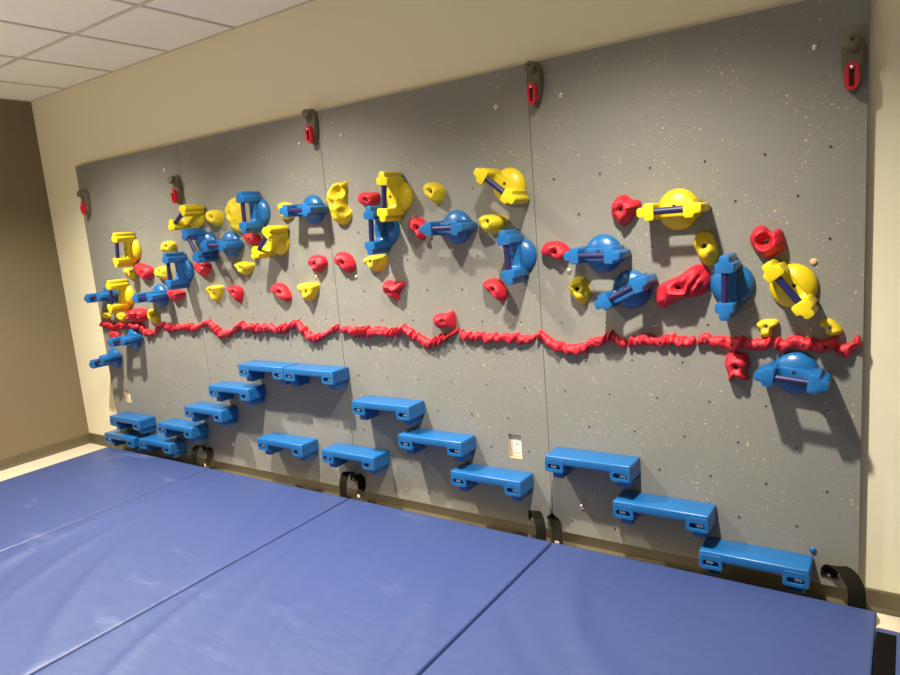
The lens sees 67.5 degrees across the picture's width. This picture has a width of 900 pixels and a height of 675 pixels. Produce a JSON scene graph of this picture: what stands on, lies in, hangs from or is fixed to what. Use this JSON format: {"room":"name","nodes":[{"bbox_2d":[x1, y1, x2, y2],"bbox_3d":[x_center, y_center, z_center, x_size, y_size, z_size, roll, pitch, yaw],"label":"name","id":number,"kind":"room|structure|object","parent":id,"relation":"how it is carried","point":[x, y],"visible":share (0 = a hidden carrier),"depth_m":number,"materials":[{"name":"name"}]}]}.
{"room":"indoor climbing gym","nodes":[
{"label":"indoor climbing gym","id":0,"kind":"room"},
{"bbox_2d":[0,99,88,458],"bbox_3d":[-4.560,-0.040,3.211,0.100,2.796,5.230,2,11,34],"label":"wall","id":1,"kind":"structure","parent":0,"point":[42,403],"depth_m":5.11,"materials":[{"name":"brown paint"}]},
{"bbox_2d":[0,433,89,470],"bbox_3d":[-4.405,1.293,3.402,0.011,0.086,5.230,2,11,34],"label":"baseboard","id":2,"kind":"structure","parent":1,"relation":"attached to","point":[8,462],"depth_m":5.22,"materials":[{"name":"rubber"}]},
{"bbox_2d":[0,0,314,101],"bbox_3d":[-1.715,-1.112,0.029,8.126,0.106,6.838,2,11,34],"label":"ceiling","id":3,"kind":"structure","parent":0,"point":[48,47],"depth_m":3.66,"materials":[{"name":"tile"}]},
{"bbox_2d":[0,443,899,631],"bbox_3d":[-1.055,1.478,1.207,8.226,0.100,5.330,2,11,34],"label":"floor","id":4,"kind":"structure","parent":0,"point":[887,622],"depth_m":5.02,"materials":[{"name":"plastic"}]},
{"bbox_2d":[0,447,208,552],"bbox_3d":[-2.656,1.068,3.849,1.209,0.101,2.150,2,11,34],"label":"floor mat","id":5,"kind":"object","parent":4,"relation":"on","point":[37,503],"visible":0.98,"depth_m":4.18,"materials":[{"name":"blue plastic"}]},
{"bbox_2d":[0,469,348,674],"bbox_3d":[-1.648,1.096,3.164,1.209,0.107,2.150,2,11,34],"label":"floor mat","id":6,"kind":"object","parent":4,"relation":"on","point":[62,590],"visible":0.99,"depth_m":3.19,"materials":[{"name":"blue plastic"}]},
{"bbox_2d":[33,499,551,674],"bbox_3d":[-0.640,1.125,2.479,1.209,0.112,2.150,2,11,34],"label":"floor mat","id":7,"kind":"object","parent":4,"relation":"on","point":[359,587],"visible":0.98,"depth_m":2.64,"materials":[{"name":"blue plastic"}]},
{"bbox_2d":[421,543,876,674],"bbox_3d":[0.371,1.157,1.792,1.216,0.109,2.150,2,11,34],"label":"floor mat","id":8,"kind":"object","parent":4,"relation":"on","point":[574,610],"visible":1,"depth_m":2.32,"materials":[{"name":"blue plastic"}]},
{"bbox_2d":[873,628,899,674],"bbox_3d":[1.318,1.212,1.043,1.190,0.093,2.150,2,11,34],"label":"floor mat","id":9,"kind":"object","parent":4,"relation":"on","point":[887,643],"visible":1,"depth_m":2.10,"materials":[{"name":"blue plastic"}]},
{"bbox_2d":[31,0,899,593],"bbox_3d":[0.283,-0.418,3.091,8.226,2.796,0.100,2,11,34],"label":"wall","id":10,"kind":"structure","parent":0,"point":[319,55],"depth_m":3.21,"materials":[{"name":"beige paint"}]},
{"bbox_2d":[75,144,221,461],"bbox_3d":[-2.152,-0.189,4.643,1.220,2.074,0.172,2,11,34],"label":"board","id":11,"kind":"object","parent":10,"relation":"attached to","point":[169,372],"depth_m":4.62,"materials":[{"name":"grey wood"}]},
{"bbox_2d":[77,189,91,215],"bbox_3d":[-2.622,-0.966,4.819,0.068,0.185,0.070,2,11,34],"label":"hook","id":12,"kind":"object","parent":11,"relation":"attached to","point":[85,205],"visible":1,"depth_m":4.81,"materials":[{"name":"red"}]},
{"bbox_2d":[100,311,110,318],"bbox_3d":[-2.556,-0.162,4.972,0.123,0.056,0.039,2,11,34],"label":"hold","id":13,"kind":"object","parent":11,"relation":"attached to","point":[104,314],"visible":1,"depth_m":4.95,"materials":[{"name":"yellow plastic"}]},
{"bbox_2d":[109,330,120,337],"bbox_3d":[-2.483,-0.018,4.954,0.150,0.065,0.041,2,11,34],"label":"hold","id":14,"kind":"object","parent":11,"relation":"attached to","point":[114,333],"visible":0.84,"depth_m":4.93,"materials":[{"name":"red plastic"}]},
{"bbox_2d":[116,312,126,321],"bbox_3d":[-2.384,-0.146,4.859,0.117,0.068,0.038,2,11,34],"label":"hold","id":15,"kind":"object","parent":11,"relation":"attached to","point":[121,316],"visible":1,"depth_m":4.83,"materials":[{"name":"yellow plastic"}]},
{"bbox_2d":[104,429,148,450],"bbox_3d":[-2.405,0.765,5.019,0.385,0.112,0.131,2,11,34],"label":"step","id":16,"kind":"structure","parent":11,"relation":"attached to","point":[117,437],"depth_m":4.98,"materials":[{"name":"blue plastic"}]},
{"bbox_2d":[123,268,135,278],"bbox_3d":[-2.251,-0.444,4.698,0.149,0.080,0.042,2,11,34],"label":"hold","id":17,"kind":"object","parent":11,"relation":"attached to","point":[130,272],"visible":1,"depth_m":4.67,"materials":[{"name":"yellow plastic"}]},
{"bbox_2d":[110,411,156,433],"bbox_3d":[-2.321,0.627,4.931,0.385,0.112,0.131,2,11,34],"label":"step","id":18,"kind":"structure","parent":11,"relation":"attached to","point":[144,423],"depth_m":4.87,"materials":[{"name":"blue plastic"}]},
{"bbox_2d":[126,308,147,321],"bbox_3d":[-2.217,-0.151,4.719,0.234,0.100,0.077,2,11,34],"label":"hold","id":19,"kind":"object","parent":11,"relation":"attached to","point":[139,314],"visible":1,"depth_m":4.68,"materials":[{"name":"red plastic"}]},
{"bbox_2d":[134,263,153,279],"bbox_3d":[-2.098,-0.446,4.580,0.196,0.122,0.063,2,11,34],"label":"hold","id":20,"kind":"object","parent":11,"relation":"attached to","point":[146,272],"visible":1,"depth_m":4.55,"materials":[{"name":"red plastic"}]},
{"bbox_2d":[147,309,158,323],"bbox_3d":[-2.055,-0.142,4.632,0.116,0.107,0.042,2,11,34],"label":"hold","id":21,"kind":"object","parent":11,"relation":"attached to","point":[152,316],"visible":1,"depth_m":4.62,"materials":[{"name":"yellow plastic"}]},
{"bbox_2d":[138,433,187,457],"bbox_3d":[-2.030,0.768,4.763,0.385,0.112,0.131,2,11,34],"label":"step","id":22,"kind":"structure","parent":11,"relation":"attached to","point":[174,446],"depth_m":4.70,"materials":[{"name":"blue plastic"}]},
{"bbox_2d":[154,266,172,279],"bbox_3d":[-1.917,-0.425,4.465,0.170,0.096,0.057,2,11,34],"label":"hold","id":23,"kind":"object","parent":11,"relation":"attached to","point":[160,272],"visible":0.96,"depth_m":4.43,"materials":[{"name":"yellow plastic"}]},
{"bbox_2d":[160,241,176,252],"bbox_3d":[-1.844,-0.588,4.376,0.143,0.080,0.061,2,11,34],"label":"hold","id":24,"kind":"object","parent":11,"relation":"attached to","point":[167,246],"visible":1,"depth_m":4.35,"materials":[{"name":"yellow plastic"}]},
{"bbox_2d":[167,289,185,300],"bbox_3d":[-1.813,-0.277,4.422,0.172,0.087,0.064,2,11,34],"label":"hold","id":25,"kind":"object","parent":11,"relation":"attached to","point":[177,294],"visible":0.94,"depth_m":4.40,"materials":[{"name":"red plastic"}]},
{"bbox_2d":[157,418,208,442],"bbox_3d":[-1.820,0.635,4.588,0.385,0.112,0.131,2,11,34],"label":"step","id":26,"kind":"structure","parent":11,"relation":"attached to","point":[195,431],"depth_m":4.52,"materials":[{"name":"blue plastic"}]},
{"bbox_2d":[191,445,213,465],"bbox_3d":[-1.646,0.799,4.523,0.145,0.142,0.124,0,11,27],"label":"strap","id":27,"kind":"object","parent":11,"relation":"attached to","point":[210,452],"visible":0.94,"depth_m":4.51,"materials":[{"name":"black fabric"}]},
{"bbox_2d":[168,115,357,489],"bbox_3d":[-1.135,-0.158,3.952,1.239,2.074,0.172,2,11,34],"label":"board","id":28,"kind":"object","parent":10,"relation":"attached to","point":[275,159],"depth_m":3.93,"materials":[{"name":"grey wood"}]},
{"bbox_2d":[167,175,182,204],"bbox_3d":[-1.722,-0.923,4.211,0.068,0.185,0.070,2,11,34],"label":"hook","id":29,"kind":"object","parent":28,"relation":"attached to","point":[177,188],"visible":1,"depth_m":4.20,"materials":[{"name":"red metal"}]},
{"bbox_2d":[193,262,211,276],"bbox_3d":[-1.568,-0.428,4.224,0.161,0.103,0.058,2,11,34],"label":"hold","id":30,"kind":"object","parent":28,"relation":"attached to","point":[203,269],"visible":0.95,"depth_m":4.19,"materials":[{"name":"red plastic"}]},
{"bbox_2d":[184,401,238,425],"bbox_3d":[-1.549,0.499,4.373,0.385,0.112,0.131,2,11,34],"label":"step","id":31,"kind":"structure","parent":28,"relation":"attached to","point":[226,415],"depth_m":4.31,"materials":[{"name":"blue plastic"}]},
{"bbox_2d":[205,210,223,226],"bbox_3d":[-1.435,-0.718,4.062,0.138,0.107,0.067,2,11,34],"label":"hold","id":32,"kind":"object","parent":28,"relation":"attached to","point":[215,217],"visible":1,"depth_m":4.04,"materials":[{"name":"yellow plastic"}]},
{"bbox_2d":[206,285,223,301],"bbox_3d":[-1.473,-0.270,4.196,0.157,0.107,0.055,2,11,34],"label":"hold","id":33,"kind":"object","parent":28,"relation":"attached to","point":[215,292],"visible":1,"depth_m":4.18,"materials":[{"name":"yellow plastic"}]},
{"bbox_2d":[226,285,243,302],"bbox_3d":[-1.317,-0.259,4.088,0.136,0.108,0.060,2,11,34],"label":"hold","id":34,"kind":"object","parent":28,"relation":"attached to","point":[237,292],"visible":1,"depth_m":4.06,"materials":[{"name":"red plastic"}]},
{"bbox_2d":[225,197,246,232],"bbox_3d":[-1.272,-0.714,3.949,0.155,0.216,0.070,2,11,34],"label":"hold","id":35,"kind":"object","parent":28,"relation":"attached to","point":[233,209],"visible":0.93,"depth_m":3.92,"materials":[{"name":"yellow plastic"}]},
{"bbox_2d":[208,381,265,405],"bbox_3d":[-1.322,0.348,4.183,0.385,0.112,0.131,2,11,34],"label":"step","id":36,"kind":"structure","parent":28,"relation":"attached to","point":[254,394],"depth_m":4.12,"materials":[{"name":"blue plastic"}]},
{"bbox_2d":[234,262,254,274],"bbox_3d":[-1.229,-0.408,3.993,0.155,0.081,0.062,2,11,34],"label":"hold","id":37,"kind":"object","parent":28,"relation":"attached to","point":[246,268],"visible":1,"depth_m":3.98,"materials":[{"name":"yellow plastic"}]},
{"bbox_2d":[243,233,260,245],"bbox_3d":[-1.165,-0.572,3.921,0.141,0.079,0.049,2,11,34],"label":"hold","id":38,"kind":"object","parent":28,"relation":"attached to","point":[254,239],"visible":1,"depth_m":3.90,"materials":[{"name":"red plastic"}]},
{"bbox_2d":[238,360,297,384],"bbox_3d":[-1.069,0.208,3.979,0.385,0.112,0.131,2,11,34],"label":"step","id":39,"kind":"structure","parent":28,"relation":"attached to","point":[254,370],"depth_m":3.95,"materials":[{"name":"blue plastic"}]},
{"bbox_2d":[270,283,291,300],"bbox_3d":[-0.983,-0.259,3.860,0.153,0.106,0.059,2,11,34],"label":"hold","id":40,"kind":"object","parent":28,"relation":"attached to","point":[281,290],"visible":1,"depth_m":3.83,"materials":[{"name":"red plastic"}]},
{"bbox_2d":[277,202,292,218],"bbox_3d":[-0.915,-0.702,3.723,0.125,0.096,0.045,2,11,34],"label":"hold","id":41,"kind":"object","parent":28,"relation":"attached to","point":[279,206],"visible":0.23,"depth_m":3.72,"materials":[{"name":"yellow plastic"}]},
{"bbox_2d":[257,432,318,460],"bbox_3d":[-0.965,0.652,4.006,0.385,0.112,0.131,2,11,34],"label":"step","id":42,"kind":"structure","parent":28,"relation":"attached to","point":[305,448],"depth_m":3.95,"materials":[{"name":"blue plastic"}]},
{"bbox_2d":[297,282,319,300],"bbox_3d":[-0.797,-0.249,3.729,0.157,0.104,0.067,2,11,34],"label":"hold","id":43,"kind":"object","parent":28,"relation":"attached to","point":[309,291],"visible":1,"depth_m":3.71,"materials":[{"name":"yellow plastic"}]},
{"bbox_2d":[283,363,349,389],"bbox_3d":[-0.747,0.220,3.760,0.385,0.112,0.131,2,11,34],"label":"step","id":44,"kind":"structure","parent":28,"relation":"attached to","point":[336,377],"depth_m":3.70,"materials":[{"name":"blue plastic"}]},
{"bbox_2d":[308,255,327,272],"bbox_3d":[-0.729,-0.397,3.656,0.130,0.099,0.057,2,11,34],"label":"hold","id":45,"kind":"object","parent":28,"relation":"attached to","point":[318,263],"visible":1,"depth_m":3.63,"materials":[{"name":"red plastic"}]},
{"bbox_2d":[317,64,552,528],"bbox_3d":[-0.135,-0.127,3.273,1.216,2.074,0.172,2,11,34],"label":"board","id":46,"kind":"object","parent":10,"relation":"attached to","point":[441,133],"depth_m":3.24,"materials":[{"name":"grey wood"}]},
{"bbox_2d":[302,109,318,144],"bbox_3d":[-0.727,-1.093,3.491,0.068,0.185,0.070,2,11,34],"label":"hook","id":47,"kind":"object","parent":46,"relation":"attached to","point":[312,121],"visible":1,"depth_m":3.48,"materials":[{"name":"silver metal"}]},
{"bbox_2d":[326,181,352,224],"bbox_3d":[-0.589,-0.691,3.482,0.145,0.224,0.078,2,11,34],"label":"hold","id":48,"kind":"object","parent":46,"relation":"attached to","point":[336,197],"visible":1,"depth_m":3.47,"materials":[{"name":"yellow plastic"}]},
{"bbox_2d":[334,252,356,272],"bbox_3d":[-0.569,-0.392,3.541,0.143,0.116,0.066,2,11,34],"label":"hold","id":49,"kind":"object","parent":46,"relation":"attached to","point":[345,260],"visible":1,"depth_m":3.52,"materials":[{"name":"red plastic"}]},
{"bbox_2d":[339,471,365,497],"bbox_3d":[-0.527,0.824,3.762,0.145,0.142,0.124,0,11,27],"label":"strap","id":50,"kind":"object","parent":46,"relation":"attached to","point":[359,478],"visible":0.94,"depth_m":3.75,"materials":[{"name":"black fabric"}]},
{"bbox_2d":[322,443,389,474],"bbox_3d":[-0.520,0.670,3.705,0.385,0.112,0.131,2,11,34],"label":"step","id":51,"kind":"structure","parent":46,"relation":"attached to","point":[375,460],"depth_m":3.65,"materials":[{"name":"blue plastic"}]},
{"bbox_2d":[358,192,379,204],"bbox_3d":[-0.420,-0.696,3.376,0.135,0.070,0.059,2,11,34],"label":"hold","id":52,"kind":"object","parent":46,"relation":"attached to","point":[365,198],"visible":1,"depth_m":3.36,"materials":[{"name":"red plastic"}]},
{"bbox_2d":[363,255,387,271],"bbox_3d":[-0.388,-0.374,3.422,0.142,0.086,0.065,2,11,34],"label":"hold","id":53,"kind":"object","parent":46,"relation":"attached to","point":[378,263],"visible":1,"depth_m":3.40,"materials":[{"name":"yellow plastic"}]},
{"bbox_2d":[352,395,424,425],"bbox_3d":[-0.323,0.381,3.505,0.385,0.112,0.131,2,11,34],"label":"step","id":54,"kind":"structure","parent":46,"relation":"attached to","point":[411,411],"depth_m":3.44,"materials":[{"name":"blue plastic"}]},
{"bbox_2d":[382,280,405,299],"bbox_3d":[-0.296,-0.237,3.387,0.138,0.102,0.068,2,11,34],"label":"hold","id":55,"kind":"object","parent":46,"relation":"attached to","point":[392,288],"visible":1,"depth_m":3.37,"materials":[{"name":"red plastic"}]},
{"bbox_2d":[409,217,426,239],"bbox_3d":[-0.159,-0.522,3.238,0.113,0.114,0.055,2,11,34],"label":"hold","id":56,"kind":"object","parent":46,"relation":"attached to","point":[415,223],"visible":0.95,"depth_m":3.22,"materials":[{"name":"red plastic"}]},
{"bbox_2d":[423,182,444,203],"bbox_3d":[-0.085,-0.674,3.147,0.111,0.107,0.065,2,11,34],"label":"hold","id":57,"kind":"object","parent":46,"relation":"attached to","point":[434,191],"visible":1,"depth_m":3.13,"materials":[{"name":"yellow plastic"}]},
{"bbox_2d":[398,427,475,461],"bbox_3d":[-0.066,0.537,3.364,0.385,0.112,0.131,2,11,34],"label":"step","id":58,"kind":"structure","parent":46,"relation":"attached to","point":[461,446],"depth_m":3.31,"materials":[{"name":"blue plastic"}]},
{"bbox_2d":[433,310,456,327],"bbox_3d":[-0.041,-0.082,3.247,0.126,0.088,0.068,2,11,34],"label":"hold","id":59,"kind":"object","parent":46,"relation":"attached to","point":[441,320],"visible":1,"depth_m":3.22,"materials":[{"name":"red plastic"}]},
{"bbox_2d":[451,462,533,501],"bbox_3d":[0.199,0.693,3.217,0.385,0.112,0.131,2,11,34],"label":"step","id":60,"kind":"structure","parent":46,"relation":"attached to","point":[517,484],"depth_m":3.17,"materials":[{"name":"blue plastic"}]},
{"bbox_2d":[479,214,507,233],"bbox_3d":[0.180,-0.503,2.995,0.136,0.089,0.080,2,11,34],"label":"hold","id":61,"kind":"object","parent":46,"relation":"attached to","point":[490,223],"visible":1,"depth_m":2.98,"materials":[{"name":"yellow plastic"}]},
{"bbox_2d":[483,278,507,300],"bbox_3d":[0.191,-0.213,3.059,0.122,0.106,0.068,2,11,34],"label":"hold","id":62,"kind":"object","parent":46,"relation":"attached to","point":[495,287],"visible":1,"depth_m":3.04,"materials":[{"name":"red plastic"}]},
{"bbox_2d":[524,61,543,107],"bbox_3d":[0.340,-1.044,2.770,0.068,0.185,0.070,2,11,34],"label":"hook","id":63,"kind":"object","parent":46,"relation":"attached to","point":[535,79],"visible":1,"depth_m":2.76,"materials":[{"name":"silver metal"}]},
{"bbox_2d":[528,510,561,543],"bbox_3d":[0.433,0.879,3.112,0.197,0.142,0.125,0,11,28],"label":"strap","id":64,"kind":"object","parent":46,"relation":"attached to","point":[537,516],"visible":0.93,"depth_m":3.08,"materials":[{"name":"black"}]},
{"bbox_2d":[89,433,899,617],"bbox_3d":[0.407,0.926,3.236,8.114,0.086,0.011,2,11,34],"label":"baseboard","id":65,"kind":"structure","parent":10,"relation":"attached to","point":[879,601],"depth_m":3.12,"materials":[{"name":"rubber"}]},
{"bbox_2d":[510,434,521,456],"bbox_3d":[0.320,0.511,3.200,0.065,0.112,0.016,2,11,34],"label":"power outlet","id":66,"kind":"object","parent":10,"relation":"attached to","point":[516,447],"visible":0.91,"depth_m":3.20,"materials":[{"name":"beige plastic"}]},
{"bbox_2d":[513,438,519,443],"bbox_3d":[0.315,0.491,3.191,0.034,0.028,0.002,2,11,34],"label":"socket","id":67,"kind":"object","parent":66,"relation":"attached to","point":[515,440],"depth_m":3.19,"materials":[{"name":"white plastic"}]},
{"bbox_2d":[514,447,519,452],"bbox_3d":[0.318,0.533,3.198,0.034,0.028,0.002,2,11,34],"label":"socket","id":68,"kind":"object","parent":66,"relation":"attached to","point":[516,449],"depth_m":3.20,"materials":[{"name":"white plastic"}]},
{"bbox_2d":[529,0,869,588],"bbox_3d":[0.865,-0.096,2.594,1.238,2.074,0.172,2,11,34],"label":"board","id":69,"kind":"object","parent":10,"relation":"attached to","point":[753,115],"depth_m":2.54,"materials":[{"name":"grey wood"}]},
{"bbox_2d":[459,329,536,344],"bbox_3d":[0.209,0.000,3.108,0.409,0.070,0.046,2,11,34],"label":"strip","id":70,"kind":"object","parent":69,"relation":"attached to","point":[518,338],"visible":1,"depth_m":3.10,"materials":[{"name":"red plastic"}]},
{"bbox_2d":[541,241,569,260],"bbox_3d":[0.440,-0.365,2.857,0.138,0.087,0.065,2,11,34],"label":"hold","id":71,"kind":"object","parent":69,"relation":"attached to","point":[554,249],"visible":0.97,"depth_m":2.84,"materials":[{"name":"red plastic"}]},
{"bbox_2d":[569,276,590,304],"bbox_3d":[0.537,-0.193,2.830,0.090,0.121,0.062,2,11,34],"label":"hold","id":72,"kind":"object","parent":69,"relation":"attached to","point":[579,287],"visible":1,"depth_m":2.81,"materials":[{"name":"yellow plastic"}]},
{"bbox_2d":[545,446,640,488],"bbox_3d":[0.612,0.563,2.905,0.385,0.112,0.131,2,11,34],"label":"step","id":73,"kind":"structure","parent":69,"relation":"attached to","point":[623,469],"depth_m":2.86,"materials":[{"name":"blue plastic"}]},
{"bbox_2d":[611,194,641,225],"bbox_3d":[0.686,-0.501,2.655,0.120,0.126,0.069,2,11,34],"label":"hold","id":74,"kind":"object","parent":69,"relation":"attached to","point":[623,208],"visible":1,"depth_m":2.64,"materials":[{"name":"red plastic"}]},
{"bbox_2d":[613,490,716,538],"bbox_3d":[0.876,0.728,2.760,0.385,0.112,0.131,2,11,34],"label":"step","id":75,"kind":"structure","parent":69,"relation":"attached to","point":[700,517],"depth_m":2.72,"materials":[{"name":"blue plastic"}]},
{"bbox_2d":[656,264,710,307],"bbox_3d":[0.879,-0.189,2.574,0.208,0.170,0.098,2,11,34],"label":"hold","id":76,"kind":"object","parent":69,"relation":"attached to","point":[695,281],"visible":1,"depth_m":2.54,"materials":[{"name":"red plastic"}]},
{"bbox_2d":[693,231,718,265],"bbox_3d":[0.950,-0.328,2.514,0.088,0.132,0.066,2,11,34],"label":"hold","id":77,"kind":"object","parent":69,"relation":"attached to","point":[705,244],"visible":1,"depth_m":2.50,"materials":[{"name":"yellow plastic"}]},
{"bbox_2d":[725,352,749,380],"bbox_3d":[1.074,0.116,2.531,0.088,0.117,0.060,2,11,34],"label":"hold","id":78,"kind":"object","parent":69,"relation":"attached to","point":[737,364],"visible":1,"depth_m":2.52,"materials":[{"name":"red plastic"}]},
{"bbox_2d":[699,537,813,592],"bbox_3d":[1.173,0.879,2.590,0.385,0.112,0.131,2,11,34],"label":"step","id":79,"kind":"structure","parent":69,"relation":"attached to","point":[796,569],"depth_m":2.55,"materials":[{"name":"blue plastic"}]},
{"bbox_2d":[756,319,779,337],"bbox_3d":[1.157,-0.030,2.456,0.078,0.070,0.037,2,11,34],"label":"hold","id":80,"kind":"object","parent":69,"relation":"attached to","point":[765,326],"visible":1,"depth_m":2.45,"materials":[{"name":"yellow plastic"}]},
{"bbox_2d":[750,225,786,257],"bbox_3d":[1.124,-0.338,2.392,0.120,0.118,0.067,2,11,34],"label":"hold","id":81,"kind":"object","parent":69,"relation":"attached to","point":[767,243],"visible":1,"depth_m":2.38,"materials":[{"name":"red plastic"}]},
{"bbox_2d":[819,318,843,335],"bbox_3d":[1.325,-0.034,2.342,0.076,0.062,0.034,2,11,34],"label":"hold","id":82,"kind":"object","parent":69,"relation":"attached to","point":[832,328],"visible":1,"depth_m":2.33,"materials":[{"name":"yellow plastic"}]},
{"bbox_2d":[820,564,865,609],"bbox_3d":[1.420,0.902,2.436,0.056,0.143,0.184,-6,10,-9],"label":"strap","id":83,"kind":"object","parent":69,"relation":"attached to","point":[855,587],"visible":0.94,"depth_m":2.38,"materials":[{"name":"black"}]},
{"bbox_2d":[841,33,865,94],"bbox_3d":[1.289,-0.878,2.156,0.068,0.185,0.070,2,11,34],"label":"hook","id":84,"kind":"object","parent":69,"relation":"attached to","point":[853,55],"visible":1,"depth_m":2.15,"materials":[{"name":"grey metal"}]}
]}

